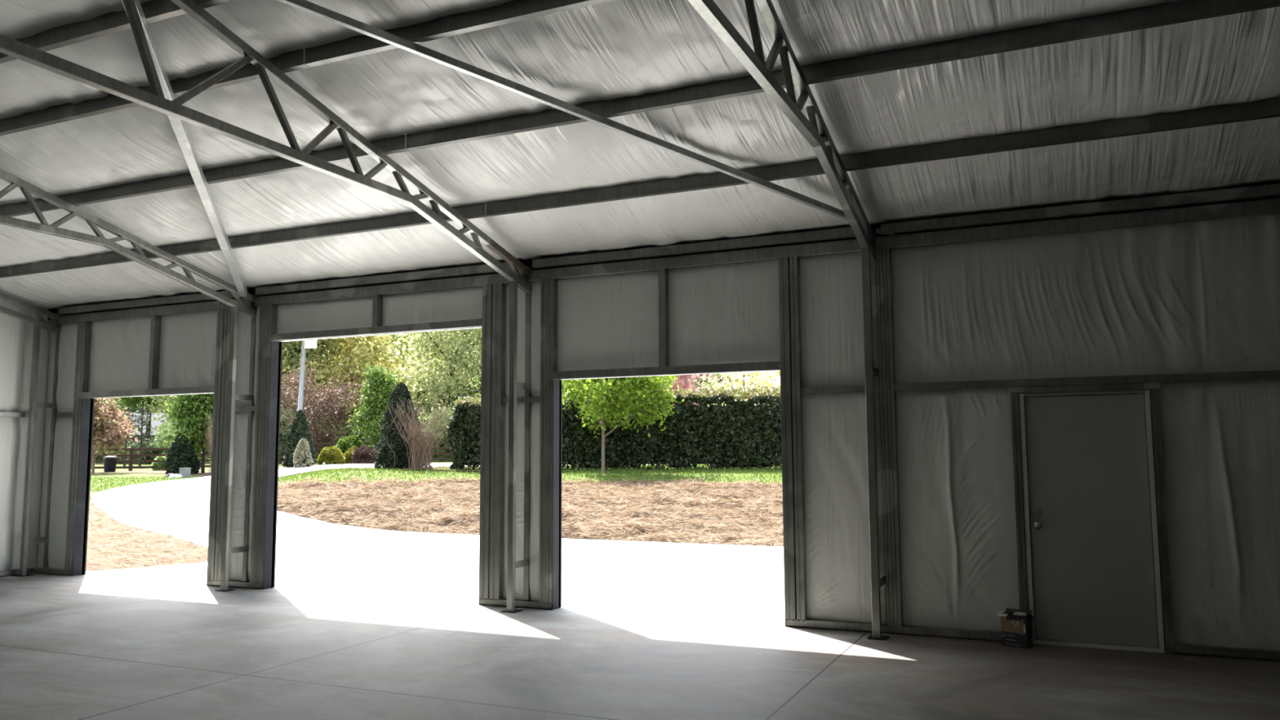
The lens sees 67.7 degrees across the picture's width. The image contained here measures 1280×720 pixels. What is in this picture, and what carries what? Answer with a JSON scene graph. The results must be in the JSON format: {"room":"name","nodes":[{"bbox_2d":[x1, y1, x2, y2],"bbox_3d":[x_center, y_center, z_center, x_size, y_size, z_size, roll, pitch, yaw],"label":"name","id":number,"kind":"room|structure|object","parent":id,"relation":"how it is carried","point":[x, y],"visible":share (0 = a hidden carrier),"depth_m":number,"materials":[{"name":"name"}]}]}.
{"room":"empty metal garage","nodes":[
{"label":"empty metal garage","id":0,"kind":"room"},
{"bbox_2d":[0,299,50,570],"bbox_3d":[-10.779,0.061,8.825,0.289,4.970,10.750,-3,-6,24],"label":"wall","id":1,"kind":"structure","parent":0,"point":[16,335],"depth_m":13.23,"materials":[{"name":"grey fabric"}]},
{"bbox_2d":[0,412,37,417],"bbox_3d":[-10.633,0.333,8.788,0.100,0.060,10.250,-3,-6,24],"label":"girt","id":2,"kind":"object","parent":1,"relation":"attached to","point":[2,414],"depth_m":13.13,"materials":[{"name":"metal"}]},
{"bbox_2d":[0,0,1279,308],"bbox_3d":[0.401,-2.367,4.104,24.750,1.278,10.530,-3,-6,24],"label":"ceiling","id":3,"kind":"structure","parent":0,"point":[614,49],"depth_m":7.57,"materials":[{"name":"white plastic"}]},
{"bbox_2d":[0,0,230,63],"bbox_3d":[-6.559,-2.328,8.151,8.250,0.150,0.062,-3,-6,24],"label":"purlin","id":4,"kind":"structure","parent":3,"relation":"attached to","point":[154,11],"depth_m":6.96,"materials":[{"name":"metal"}]},
{"bbox_2d":[0,48,309,136],"bbox_3d":[-6.249,-2.083,8.814,8.250,0.150,0.062,-3,-6,24],"label":"purlin","id":5,"kind":"structure","parent":3,"relation":"attached to","point":[293,60],"depth_m":7.95,"materials":[{"name":"metal"}]},
{"bbox_2d":[304,0,612,66],"bbox_3d":[4.833,-2.633,3.844,16.054,0.150,0.062,-3,-6,24],"label":"purlin","id":6,"kind":"structure","parent":3,"relation":"attached to","point":[515,11],"depth_m":6.58,"materials":[{"name":"metal"}]},
{"bbox_2d":[0,572,1279,719],"bbox_3d":[0.392,2.033,3.560,24.980,0.150,10.730,-3,-6,24],"label":"floor","id":7,"kind":"structure","parent":0,"point":[75,647],"depth_m":7.20,"materials":[{"name":"concrete"}]},
{"bbox_2d":[13,313,62,577],"bbox_3d":[-8.348,1.142,13.281,0.160,3.632,0.425,-3,-6,24],"label":"column","id":8,"kind":"structure","parent":7,"relation":"on","point":[25,540],"depth_m":13.22,"materials":[{"name":"grey metal"}]},
{"bbox_2d":[0,292,61,333],"bbox_3d":[-10.430,-1.569,8.963,0.070,1.515,10.588,-3,-6,24],"label":"roof truss","id":9,"kind":"object","parent":8,"relation":"on","point":[51,325],"visible":0.81,"depth_m":13.24,"materials":[{"name":"grey metal"}]},
{"bbox_2d":[31,567,72,574],"bbox_3d":[-8.080,2.912,13.151,0.855,0.058,0.080,-3,-6,24],"label":"channel","id":10,"kind":"object","parent":7,"relation":"on","point":[38,570],"visible":1,"depth_m":13.12,"materials":[{"name":"grey metal"}]},
{"bbox_2d":[207,579,262,588],"bbox_3d":[-4.969,2.757,11.756,0.910,0.058,0.080,-3,-6,24],"label":"channel","id":11,"kind":"object","parent":7,"relation":"on","point":[231,583],"visible":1,"depth_m":11.70,"materials":[{"name":"grey metal"}]},
{"bbox_2d":[214,293,257,591],"bbox_3d":[-4.939,0.973,11.753,0.160,3.632,0.425,-3,-6,24],"label":"column","id":12,"kind":"structure","parent":7,"relation":"on","point":[232,397],"depth_m":11.70,"materials":[{"name":"grey metal"}]},
{"bbox_2d":[0,168,257,315],"bbox_3d":[-7.021,-1.738,7.434,0.070,1.515,10.588,-3,-6,24],"label":"roof truss","id":13,"kind":"object","parent":12,"relation":"on","point":[27,188],"visible":0.94,"depth_m":10.29,"materials":[{"name":"grey metal"}]},
{"bbox_2d":[0,134,409,217],"bbox_3d":[-5.754,-1.691,9.874,8.250,0.150,0.062,-3,-6,24],"label":"purlin","id":14,"kind":"structure","parent":13,"relation":"on","point":[395,144],"depth_m":9.12,"materials":[{"name":"metal"}]},
{"bbox_2d":[0,202,488,278],"bbox_3d":[-5.247,-1.289,10.961,8.250,0.150,0.062,-3,-6,24],"label":"purlin","id":15,"kind":"structure","parent":13,"relation":"on","point":[473,211],"depth_m":10.42,"materials":[{"name":"metal"}]},
{"bbox_2d":[480,598,551,608],"bbox_3d":[-1.305,2.575,10.113,0.880,0.058,0.080,-3,-6,24],"label":"channel","id":16,"kind":"object","parent":7,"relation":"on","point":[526,603],"visible":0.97,"depth_m":10.05,"materials":[{"name":"grey metal"}]},
{"bbox_2d":[501,266,532,613],"bbox_3d":[-1.275,0.791,10.109,0.160,3.632,0.425,-3,-6,24],"label":"column","id":17,"kind":"structure","parent":7,"relation":"on","point":[513,384],"depth_m":10.06,"materials":[{"name":"grey metal"}]},
{"bbox_2d":[0,0,532,293],"bbox_3d":[-3.357,-1.920,5.791,0.070,1.515,10.588,-3,-6,24],"label":"roof truss","id":18,"kind":"object","parent":17,"relation":"on","point":[156,100],"visible":0.95,"depth_m":7.14,"materials":[{"name":"grey metal"}]},
{"bbox_2d":[120,0,247,296],"bbox_3d":[-4.118,-1.726,8.878,0.085,1.262,6.355,1,-6,-15],"label":"brace","id":19,"kind":"object","parent":18,"relation":"attached to","point":[180,129],"visible":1,"depth_m":8.68,"materials":[{"name":"metal"}]},
{"bbox_2d":[861,232,889,640],"bbox_3d":[2.116,0.623,8.589,0.160,3.632,0.425,-3,-6,24],"label":"column","id":20,"kind":"structure","parent":7,"relation":"on","point":[878,597],"depth_m":8.52,"materials":[{"name":"grey metal"}]},
{"bbox_2d":[687,0,875,262],"bbox_3d":[0.034,-2.088,4.270,0.070,1.515,10.588,-3,-6,24],"label":"roof truss","id":21,"kind":"object","parent":20,"relation":"on","point":[815,131],"visible":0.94,"depth_m":6.35,"materials":[{"name":"grey metal"}]},
{"bbox_2d":[276,0,848,221],"bbox_3d":[-0.666,-1.953,7.209,5.872,1.177,0.055,3,-6,-29],"label":"brace","id":22,"kind":"object","parent":21,"relation":"attached to","point":[314,9],"visible":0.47,"depth_m":7.17,"materials":[{"name":"metal"}]},
{"bbox_2d":[405,0,1279,151],"bbox_3d":[5.328,-2.241,4.905,16.054,0.150,0.062,-3,-6,24],"label":"purlin","id":23,"kind":"structure","parent":21,"relation":"on","point":[1182,11],"depth_m":6.51,"materials":[{"name":"metal"}]},
{"bbox_2d":[485,97,1279,216],"bbox_3d":[5.835,-1.839,5.992,16.054,0.150,0.062,-3,-6,24],"label":"purlin","id":24,"kind":"structure","parent":21,"relation":"on","point":[1269,108],"depth_m":7.54,"materials":[{"name":"metal"}]},
{"bbox_2d":[786,618,1001,640],"bbox_3d":[2.304,2.396,8.494,2.030,0.058,0.080,-3,-6,24],"label":"channel","id":25,"kind":"object","parent":7,"relation":"on","point":[944,632],"visible":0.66,"depth_m":8.44,"materials":[{"name":"grey metal"}]},
{"bbox_2d":[996,608,1035,648],"bbox_3d":[3.124,2.232,7.926,0.273,0.289,0.183,-5,-8,41],"label":"cardboard box","id":26,"kind":"object","parent":7,"relation":"on","point":[1015,624],"visible":1,"depth_m":7.89,"materials":[{"name":"brown cardboard"}]},
{"bbox_2d":[1173,643,1279,659],"bbox_3d":[8.970,2.065,5.505,10.335,0.058,0.080,-3,-6,24],"label":"channel","id":27,"kind":"object","parent":7,"relation":"on","point":[1178,648],"visible":1,"depth_m":7.44,"materials":[{"name":"grey metal"}]},
{"bbox_2d":[36,213,1279,650],"bbox_3d":[2.581,0.548,8.606,24.980,3.820,0.155,-3,-6,24],"label":"wall","id":28,"kind":"structure","parent":0,"point":[1203,296],"depth_m":8.48,"materials":[{"name":"grey fabric"}]},
{"bbox_2d":[64,321,94,576],"bbox_3d":[-7.740,1.207,13.223,0.170,3.485,0.190,-3,-6,24],"label":"post","id":29,"kind":"object","parent":28,"relation":"attached to","point":[74,548],"visible":0.99,"depth_m":13.15,"materials":[{"name":"grey metal"}]},
{"bbox_2d":[79,386,214,398],"bbox_3d":[-6.573,0.435,12.704,2.552,0.084,0.090,-3,-6,24],"label":"header","id":30,"kind":"object","parent":28,"relation":"attached to","point":[203,389],"visible":1,"depth_m":12.63,"materials":[{"name":"grey metal"}]},
{"bbox_2d":[147,315,161,389],"bbox_3d":[-6.469,-0.101,12.740,0.072,0.989,0.130,-3,-6,24],"label":"stud","id":31,"kind":"object","parent":30,"relation":"on","point":[155,331],"visible":0.85,"depth_m":12.70,"materials":[{"name":"grey metal"}]},
{"bbox_2d":[57,297,246,324],"bbox_3d":[-6.588,-0.647,12.853,3.660,0.115,0.090,-3,-6,24],"label":"beam","id":32,"kind":"structure","parent":28,"relation":"attached to","point":[210,305],"depth_m":12.85,"materials":[{"name":"grey metal"}]},
{"bbox_2d":[57,289,249,314],"bbox_3d":[-6.598,-0.772,12.809,3.570,0.085,0.070,-3,-6,24],"label":"eave purlin","id":33,"kind":"object","parent":32,"relation":"on","point":[194,297],"visible":0.79,"depth_m":12.83,"materials":[{"name":"grey metal"}]},
{"bbox_2d":[206,307,231,585],"bbox_3d":[-5.274,1.085,12.117,0.240,3.485,0.190,-3,-6,24],"label":"post","id":34,"kind":"object","parent":28,"relation":"attached to","point":[217,471],"visible":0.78,"depth_m":12.03,"materials":[{"name":"grey metal"}]},
{"bbox_2d":[249,304,282,589],"bbox_3d":[-4.623,1.052,11.825,0.210,3.485,0.190,-3,-6,24],"label":"post","id":35,"kind":"object","parent":28,"relation":"attached to","point":[265,468],"visible":1,"depth_m":11.75,"materials":[{"name":"grey metal"}]},
{"bbox_2d":[267,318,482,341],"bbox_3d":[-3.169,-0.341,11.237,3.147,0.084,0.090,-3,-6,24],"label":"header","id":36,"kind":"object","parent":28,"relation":"attached to","point":[470,322],"visible":1,"depth_m":11.14,"materials":[{"name":"grey metal"}]},
{"bbox_2d":[372,294,382,326],"bbox_3d":[-3.084,-0.573,11.252,0.072,0.379,0.130,-3,-6,24],"label":"stud","id":37,"kind":"object","parent":36,"relation":"on","point":[377,304],"visible":0.85,"depth_m":11.20,"materials":[{"name":"grey metal"}]},
{"bbox_2d":[253,271,521,306],"bbox_3d":[-3.052,-0.822,11.267,3.940,0.115,0.090,-3,-6,24],"label":"beam","id":38,"kind":"structure","parent":28,"relation":"attached to","point":[479,280],"depth_m":11.20,"materials":[{"name":"grey metal"}]},
{"bbox_2d":[255,261,522,295],"bbox_3d":[-3.061,-0.947,11.223,3.850,0.085,0.070,-3,-6,24],"label":"eave purlin","id":39,"kind":"object","parent":38,"relation":"on","point":[483,268],"visible":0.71,"depth_m":11.18,"materials":[{"name":"grey metal"}]},
{"bbox_2d":[478,283,506,604],"bbox_3d":[-1.590,0.902,10.465,0.255,3.485,0.190,-3,-6,24],"label":"post","id":40,"kind":"object","parent":28,"relation":"attached to","point":[491,527],"visible":0.97,"depth_m":10.38,"materials":[{"name":"grey metal"}]},
{"bbox_2d":[502,396,540,403],"bbox_3d":[-1.267,0.431,10.320,0.485,0.060,0.050,-3,-6,24],"label":"girt","id":41,"kind":"object","parent":28,"relation":"attached to","point":[519,399],"depth_m":10.28,"materials":[{"name":"grey metal"}]},
{"bbox_2d":[538,278,562,609],"bbox_3d":[-0.949,0.870,10.178,0.160,3.485,0.190,-3,-6,24],"label":"post","id":42,"kind":"object","parent":28,"relation":"attached to","point":[549,460],"visible":0.99,"depth_m":10.10,"materials":[{"name":"grey metal"}]},
{"bbox_2d":[47,182,1279,320],"bbox_3d":[2.575,-1.228,8.789,24.380,0.250,0.040,-3,-6,24],"label":"beam","id":43,"kind":"structure","parent":28,"relation":"attached to","point":[528,263],"depth_m":9.38,"materials":[{"name":"grey metal"}]},
{"bbox_2d":[548,360,780,379],"bbox_3d":[0.202,0.114,9.665,2.527,0.084,0.090,-3,-6,24],"label":"header","id":44,"kind":"object","parent":28,"relation":"attached to","point":[762,366],"visible":1,"depth_m":9.58,"materials":[{"name":"grey metal"}]},
{"bbox_2d":[657,268,669,366],"bbox_3d":[0.249,-0.427,9.727,0.072,1.004,0.130,-3,-6,24],"label":"stud","id":45,"kind":"object","parent":44,"relation":"on","point":[663,273],"visible":0.85,"depth_m":9.68,"materials":[{"name":"grey metal"}]},
{"bbox_2d":[529,239,861,281],"bbox_3d":[0.476,-0.997,9.685,3.640,0.115,0.090,-3,-6,24],"label":"beam","id":46,"kind":"structure","parent":28,"relation":"attached to","point":[851,246],"depth_m":9.58,"materials":[{"name":"grey metal"}]},
{"bbox_2d":[532,226,856,268],"bbox_3d":[0.466,-1.122,9.641,3.550,0.085,0.070,-3,-6,24],"label":"eave purlin","id":47,"kind":"object","parent":46,"relation":"on","point":[843,233],"visible":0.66,"depth_m":9.55,"materials":[{"name":"grey metal"}]},
{"bbox_2d":[778,256,807,626],"bbox_3d":[1.466,0.750,9.094,0.190,3.485,0.190,-3,-6,24],"label":"post","id":48,"kind":"object","parent":28,"relation":"attached to","point":[791,380],"visible":0.97,"depth_m":9.01,"materials":[{"name":"grey metal"}]},
{"bbox_2d":[800,384,879,394],"bbox_3d":[1.871,0.275,8.907,0.735,0.060,0.060,-3,-6,24],"label":"girt","id":49,"kind":"object","parent":28,"relation":"attached to","point":[851,388],"depth_m":8.89,"materials":[{"name":"grey metal"}]},
{"bbox_2d":[875,247,902,627],"bbox_3d":[2.276,0.677,8.701,0.125,3.425,0.130,-3,-6,24],"label":"wall post","id":50,"kind":"object","parent":28,"relation":"attached to","point":[883,255],"visible":1,"depth_m":8.64,"materials":[{"name":"grey metal"}]},
{"bbox_2d":[875,197,1279,248],"bbox_3d":[7.941,-1.368,6.337,12.580,0.115,0.090,-3,-6,24],"label":"beam","id":51,"kind":"structure","parent":28,"relation":"attached to","point":[1264,206],"depth_m":8.14,"materials":[{"name":"grey metal"}]},
{"bbox_2d":[880,183,1279,235],"bbox_3d":[7.932,-1.493,6.293,12.490,0.085,0.070,-3,-6,24],"label":"eave purlin","id":52,"kind":"object","parent":51,"relation":"on","point":[1268,190],"visible":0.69,"depth_m":8.10,"materials":[{"name":"grey metal"}]},
{"bbox_2d":[894,369,1279,391],"bbox_3d":[7.997,-0.033,6.149,12.445,0.065,0.080,-3,-6,24],"label":"girt","id":53,"kind":"object","parent":28,"relation":"attached to","point":[1256,375],"depth_m":7.99,"materials":[{"name":"grey metal"}]},
{"bbox_2d":[1008,382,1174,653],"bbox_3d":[3.751,1.292,7.970,1.155,2.162,0.136,-3,-6,24],"label":"framing","id":54,"kind":"object","parent":28,"relation":"attached to","point":[1153,388],"visible":0.88,"depth_m":7.87,"materials":[{"name":"grey metal"}]},
{"bbox_2d":[1019,390,1164,653],"bbox_3d":[3.746,1.319,7.957,0.995,2.105,0.118,-3,-6,24],"label":"door","id":55,"kind":"structure","parent":54,"relation":"attached to","point":[1093,575],"depth_m":7.95,"materials":[{"name":"grey paint"}]},
{"label":"outside","id":56,"kind":"structure","parent":0,"visible":0},
{"bbox_2d":[84,462,785,623],"bbox_3d":[2.644,5.128,41.592,50.252,1.176,62.248,-3,-6,24],"label":"driveway","id":57,"kind":"structure","parent":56,"point":[730,582],"depth_m":13.90,"materials":[{"name":"concrete"}]},
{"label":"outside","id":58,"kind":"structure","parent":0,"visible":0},
{"bbox_2d":[89,460,785,624],"bbox_3d":[5.581,11.860,110.211,219.000,1.483,188.750,-3,-6,24],"label":"lawn","id":59,"kind":"structure","parent":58,"point":[120,475],"depth_m":29.52,"materials":[{"name":"green plant"}]},
{"bbox_2d":[91,397,137,473],"bbox_3d":[-30.811,3.951,54.355,3.886,5.177,4.639,3,-7,-33],"label":"tree","id":60,"kind":"object","parent":59,"relation":"on","point":[108,421],"visible":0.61,"depth_m":53.62,"materials":[{"name":"beige plant"}]},
{"bbox_2d":[120,403,146,466],"bbox_3d":[-35.535,5.226,65.753,2.317,4.583,2.439,-3,-6,24],"label":"leafy tree","id":61,"kind":"object","parent":59,"relation":"on","point":[128,408],"visible":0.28,"depth_m":65.79,"materials":[{"name":"green plant"}]},
{"bbox_2d":[102,395,167,441],"bbox_3d":[-46.143,2.183,90.072,10.085,15.097,10.028,-3,-6,24],"label":"tree","id":62,"kind":"object","parent":59,"relation":"on","point":[139,399],"visible":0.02,"depth_m":89.01,"materials":[{"name":"green plant"}]},
{"bbox_2d":[94,413,177,460],"bbox_3d":[-59.314,9.000,111.687,21.007,5.600,17.774,-3,-6,24],"label":"house","id":63,"kind":"structure","parent":59,"relation":"on","point":[156,423],"depth_m":109.96,"materials":[{"name":"grey"}]},
{"bbox_2d":[128,405,163,466],"bbox_3d":[-34.404,5.274,65.654,2.788,4.459,2.635,-3,-6,24],"label":"leafy tree","id":64,"kind":"object","parent":59,"relation":"on","point":[141,422],"visible":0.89,"depth_m":65.81,"materials":[{"name":"green plant"}]},
{"bbox_2d":[124,439,167,463],"bbox_3d":[-41.563,7.815,81.202,5.042,2.626,5.080,-3,-6,24],"label":"bush","id":65,"kind":"object","parent":59,"relation":"on","point":[137,446],"visible":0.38,"depth_m":80.04,"materials":[{"name":"green plant"}]},
{"bbox_2d":[85,491,208,571],"bbox_3d":[-16.968,3.684,21.938,9.941,0.434,24.468,4,-7,-34],"label":"straw","id":66,"kind":"object","parent":59,"relation":"on","point":[116,550],"visible":0.27,"depth_m":16.82,"materials":[{"name":"plant"}]},
{"bbox_2d":[90,470,210,476],"bbox_3d":[-26.035,6.324,53.613,12.963,0.227,7.256,-4,-7,35],"label":"mulch bed","id":67,"kind":"object","parent":59,"relation":"on","point":[199,473],"visible":0.34,"depth_m":54.52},
{"bbox_2d":[103,456,117,471],"bbox_3d":[-30.916,6.073,55.644,0.760,0.940,0.760,-3,-6,24],"label":"trash can","id":68,"kind":"object","parent":67,"relation":"on","point":[109,462],"visible":0.82,"depth_m":55.38,"materials":[{"name":"plastic"}]},
{"bbox_2d":[164,431,201,474],"bbox_3d":[-24.790,5.045,51.642,1.836,2.384,1.889,-3,-6,24],"label":"conical evergreen","id":69,"kind":"object","parent":67,"relation":"on","point":[179,455],"visible":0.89,"depth_m":51.18,"materials":[{"name":"green plant"}]},
{"bbox_2d":[157,393,213,472],"bbox_3d":[-24.059,3.067,52.899,4.845,6.601,4.758,3,-6,-28],"label":"leafy tree","id":70,"kind":"object","parent":67,"relation":"on","point":[189,410],"visible":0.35,"depth_m":51.79,"materials":[{"name":"green plant"}]},
{"bbox_2d":[91,447,211,471],"bbox_3d":[-29.582,6.011,58.127,13.588,1.697,0.229,1,-6,-10],"label":"rail fence","id":71,"kind":"object","parent":59,"relation":"on","point":[131,455],"visible":0.2,"depth_m":57.85,"materials":[{"name":"brown wood"}]},
{"bbox_2d":[130,395,176,426],"bbox_3d":[-41.043,2.766,84.000,8.577,12.788,7.506,5,-8,-41],"label":"tree","id":72,"kind":"object","parent":59,"relation":"on","point":[161,399],"visible":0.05,"depth_m":82.56,"materials":[{"name":"green plant"}]},
{"bbox_2d":[151,456,166,471],"bbox_3d":[-29.246,6.320,58.599,1.486,1.072,1.517,-3,-6,24],"label":"shrub","id":73,"kind":"object","parent":59,"relation":"on","point":[159,464],"visible":0.53,"depth_m":58.05,"materials":[{"name":"green plant"}]},
{"bbox_2d":[148,420,211,463],"bbox_3d":[-37.413,7.096,79.597,5.871,4.307,6.977,1,-6,-14],"label":"bush","id":74,"kind":"object","parent":59,"relation":"on","point":[169,437],"visible":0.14,"depth_m":77.92,"materials":[{"name":"green plant"}]},
{"bbox_2d":[279,407,312,462],"bbox_3d":[-27.519,6.055,73.764,4.782,5.089,5.420,-3,-6,24],"label":"bush","id":75,"kind":"object","parent":59,"relation":"on","point":[282,437],"visible":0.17,"depth_m":72.31,"materials":[{"name":"green plant"}]},
{"bbox_2d":[281,409,315,467],"bbox_3d":[-18.569,4.285,51.854,1.744,3.224,1.796,-3,-6,24],"label":"conical evergreen","id":76,"kind":"object","parent":59,"relation":"on","point":[300,425],"visible":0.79,"depth_m":51.49,"materials":[{"name":"green plant"}]},
{"bbox_2d":[293,437,313,467],"bbox_3d":[-17.263,4.782,48.823,0.990,1.596,0.961,4,-7,-39],"label":"variegated shrub","id":77,"kind":"object","parent":59,"relation":"on","point":[302,458],"visible":0.98,"depth_m":48.57,"materials":[{"name":"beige plant"}]},
{"bbox_2d":[297,339,317,411],"bbox_3d":[-21.782,1.647,62.109,1.169,10.709,0.619,-3,-6,24],"label":"light pole","id":78,"kind":"object","parent":59,"relation":"on","point":[311,344],"visible":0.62,"depth_m":62.11,"materials":[{"name":"white metal"}]},
{"bbox_2d":[280,337,353,446],"bbox_3d":[-29.045,-0.074,78.608,10.531,17.089,14.156,4,-7,-35],"label":"tree","id":79,"kind":"object","parent":59,"relation":"on","point":[287,344],"visible":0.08,"depth_m":76.66,"materials":[{"name":"green plant"}]},
{"bbox_2d":[280,360,365,463],"bbox_3d":[-22.587,3.723,66.077,7.512,7.032,8.139,0,-6,0],"label":"tree","id":80,"kind":"object","parent":59,"relation":"on","point":[331,411],"visible":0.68,"depth_m":65.39,"materials":[{"name":"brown plant"}]},
{"bbox_2d":[320,413,374,451],"bbox_3d":[-23.436,6.472,77.577,5.458,4.819,5.928,1,-6,-10],"label":"bush","id":81,"kind":"object","parent":59,"relation":"on","point":[349,428],"visible":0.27,"depth_m":75.72,"materials":[{"name":"green plant"}]},
{"bbox_2d":[280,333,431,428],"bbox_3d":[-25.127,0.769,80.246,14.951,15.536,14.285,1,-6,-9],"label":"tree","id":82,"kind":"object","parent":59,"relation":"on","point":[362,352],"visible":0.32,"depth_m":78.17,"materials":[{"name":"green plant"}]},
{"bbox_2d":[351,444,376,463],"bbox_3d":[-15.877,5.451,54.728,1.448,1.223,1.367,-3,-6,24],"label":"clipped shrub","id":83,"kind":"object","parent":59,"relation":"on","point":[362,455],"visible":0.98,"depth_m":54.34,"materials":[{"name":"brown plant"}]},
{"bbox_2d":[278,441,453,464],"bbox_3d":[-14.060,6.302,63.960,20.366,1.715,0.230,3,-6,-27],"label":"rail fence","id":84,"kind":"object","parent":59,"relation":"on","point":[364,442],"visible":0.07,"depth_m":62.17,"materials":[{"name":"brown wood"}]},
{"bbox_2d":[335,466,479,471],"bbox_3d":[-7.277,3.814,33.340,5.106,0.052,8.034,3,-7,-33],"label":"mulch bed","id":85,"kind":"object","parent":59,"relation":"on","point":[471,469],"visible":0.2,"depth_m":30.77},
{"bbox_2d":[373,382,422,470],"bbox_3d":[-8.289,2.296,32.983,1.767,3.047,1.720,-3,-6,24],"label":"conical evergreen","id":86,"kind":"object","parent":85,"relation":"on","point":[384,458],"visible":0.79,"depth_m":32.44,"materials":[{"name":"green plant"}]},
{"bbox_2d":[379,386,453,471],"bbox_3d":[-7.167,2.255,31.488,2.525,2.779,2.589,-1,-6,11],"label":"bare shrub","id":87,"kind":"object","parent":85,"relation":"on","point":[424,460],"visible":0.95,"depth_m":31.31,"materials":[{"name":"brown plant"}]},
{"bbox_2d":[380,331,471,412],"bbox_3d":[-20.846,-0.648,91.239,15.195,20.342,14.528,-1,-6,3],"label":"tree","id":88,"kind":"object","parent":59,"relation":"on","point":[392,335],"visible":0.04,"depth_m":89.05,"materials":[{"name":"green plant"}]},
{"bbox_2d":[387,328,481,423],"bbox_3d":[-14.804,-0.812,76.514,10.655,17.853,11.863,-2,-6,12],"label":"tree","id":89,"kind":"object","parent":59,"relation":"on","point":[434,341],"visible":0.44,"depth_m":74.75,"materials":[{"name":"green plant"}]},
{"bbox_2d":[86,475,783,569],"bbox_3d":[-6.586,3.239,21.196,33.222,1.238,15.493,-2,-6,19],"label":"mulch bed","id":90,"kind":"object","parent":59,"relation":"on","point":[564,526],"visible":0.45,"depth_m":21.78,"materials":[{"name":"brown soil"}]},
{"bbox_2d":[417,405,453,462],"bbox_3d":[-15.101,5.537,69.868,5.526,4.313,4.851,-3,-6,24],"label":"bush","id":91,"kind":"object","parent":59,"relation":"on","point":[432,408],"visible":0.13,"depth_m":68.39,"materials":[{"name":"green plant"}]},
{"bbox_2d":[89,464,782,491],"bbox_3d":[-13.111,4.546,36.742,39.582,0.943,19.195,-1,-6,8],"label":"grass blades","id":92,"kind":"object","parent":59,"relation":"on","point":[347,470],"visible":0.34,"depth_m":29.71,"materials":[{"name":"green plant"}]},
{"bbox_2d":[425,400,479,455],"bbox_3d":[-12.903,5.228,70.172,6.214,4.237,5.821,2,-6,-21],"label":"bush","id":93,"kind":"object","parent":59,"relation":"on","point":[451,409],"visible":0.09,"depth_m":67.93,"materials":[{"name":"green plant"}]},
{"bbox_2d":[427,328,481,410],"bbox_3d":[-13.217,-0.837,84.658,11.951,19.407,13.508,1,-6,-14],"label":"tree","id":94,"kind":"object","parent":59,"relation":"on","point":[476,392],"visible":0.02,"depth_m":83.12,"materials":[{"name":"green plant"}]},
{"bbox_2d":[277,480,783,546],"bbox_3d":[2.006,3.478,23.537,33.900,1.005,12.440,-3,-6,24],"label":"straw","id":95,"kind":"object","parent":59,"relation":"on","point":[428,529],"visible":0.23,"depth_m":21.38,"materials":[{"name":"plant"}]},
{"bbox_2d":[446,386,782,470],"bbox_3d":[6.148,2.154,31.436,25.005,3.024,2.182,-1,-6,2],"label":"clipped hedge","id":96,"kind":"object","parent":59,"relation":"on","point":[738,433],"visible":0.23,"depth_m":31.02,"materials":[{"name":"green plant"}]},
{"bbox_2d":[562,374,689,473],"bbox_3d":[-0.916,1.039,29.363,4.657,5.072,4.702,-3,-6,24],"label":"young tree","id":97,"kind":"object","parent":59,"relation":"on","point":[617,401],"visible":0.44,"depth_m":28.85,"materials":[{"name":"green plant"}]},
{"bbox_2d":[647,373,720,408],"bbox_3d":[1.691,1.901,46.676,4.733,6.598,4.376,-3,-6,24],"label":"blossom tree","id":98,"kind":"object","parent":59,"relation":"on","point":[686,384],"visible":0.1,"depth_m":45.57,"materials":[{"name":"pink plant"}]},
{"bbox_2d":[677,373,743,406],"bbox_3d":[4.298,0.703,62.324,7.227,11.981,7.119,-3,-6,24],"label":"tree","id":99,"kind":"object","parent":59,"relation":"on","point":[697,384],"visible":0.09,"depth_m":62.72,"materials":[{"name":"green plant"}]},
{"bbox_2d":[702,370,780,404],"bbox_3d":[6.480,1.435,57.956,7.097,9.676,8.301,-3,-6,24],"label":"tree","id":100,"kind":"object","parent":59,"relation":"on","point":[727,384],"visible":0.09,"depth_m":57.53,"materials":[{"name":"green plant"}]},
{"bbox_2d":[726,370,780,404],"bbox_3d":[7.955,1.447,52.440,6.289,8.566,6.255,-3,-6,24],"label":"tree","id":101,"kind":"object","parent":59,"relation":"on","point":[765,377],"visible":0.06,"depth_m":52.05,"materials":[{"name":"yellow plant"}]},
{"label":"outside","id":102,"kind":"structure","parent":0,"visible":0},
{"bbox_2d":[204,462,375,475],"bbox_3d":[-19.896,6.296,55.380,5.965,0.507,13.058,-6,-8,43],"label":"mulch bed","id":103,"kind":"object","parent":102,"point":[280,467],"visible":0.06,"depth_m":54.76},
{"bbox_2d":[317,445,345,465],"bbox_3d":[-17.434,5.406,53.736,1.488,1.188,1.538,-3,-6,24],"label":"shrub","id":104,"kind":"object","parent":103,"relation":"on","point":[333,455],"visible":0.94,"depth_m":53.29,"materials":[{"name":"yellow plant"}]},
{"bbox_2d":[335,435,364,463],"bbox_3d":[-17.593,5.476,57.817,2.198,1.868,2.233,-3,-6,24],"label":"shrub","id":105,"kind":"object","parent":103,"relation":"on","point":[346,443],"visible":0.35,"depth_m":57.36,"materials":[{"name":"green plant"}]},
{"bbox_2d":[346,364,402,453],"bbox_3d":[-15.742,3.322,58.067,3.361,6.172,3.594,-5,-8,41],"label":"columnar tree","id":106,"kind":"object","parent":103,"relation":"on","point":[376,395],"visible":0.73,"depth_m":57.58,"materials":[{"name":"green plant"}]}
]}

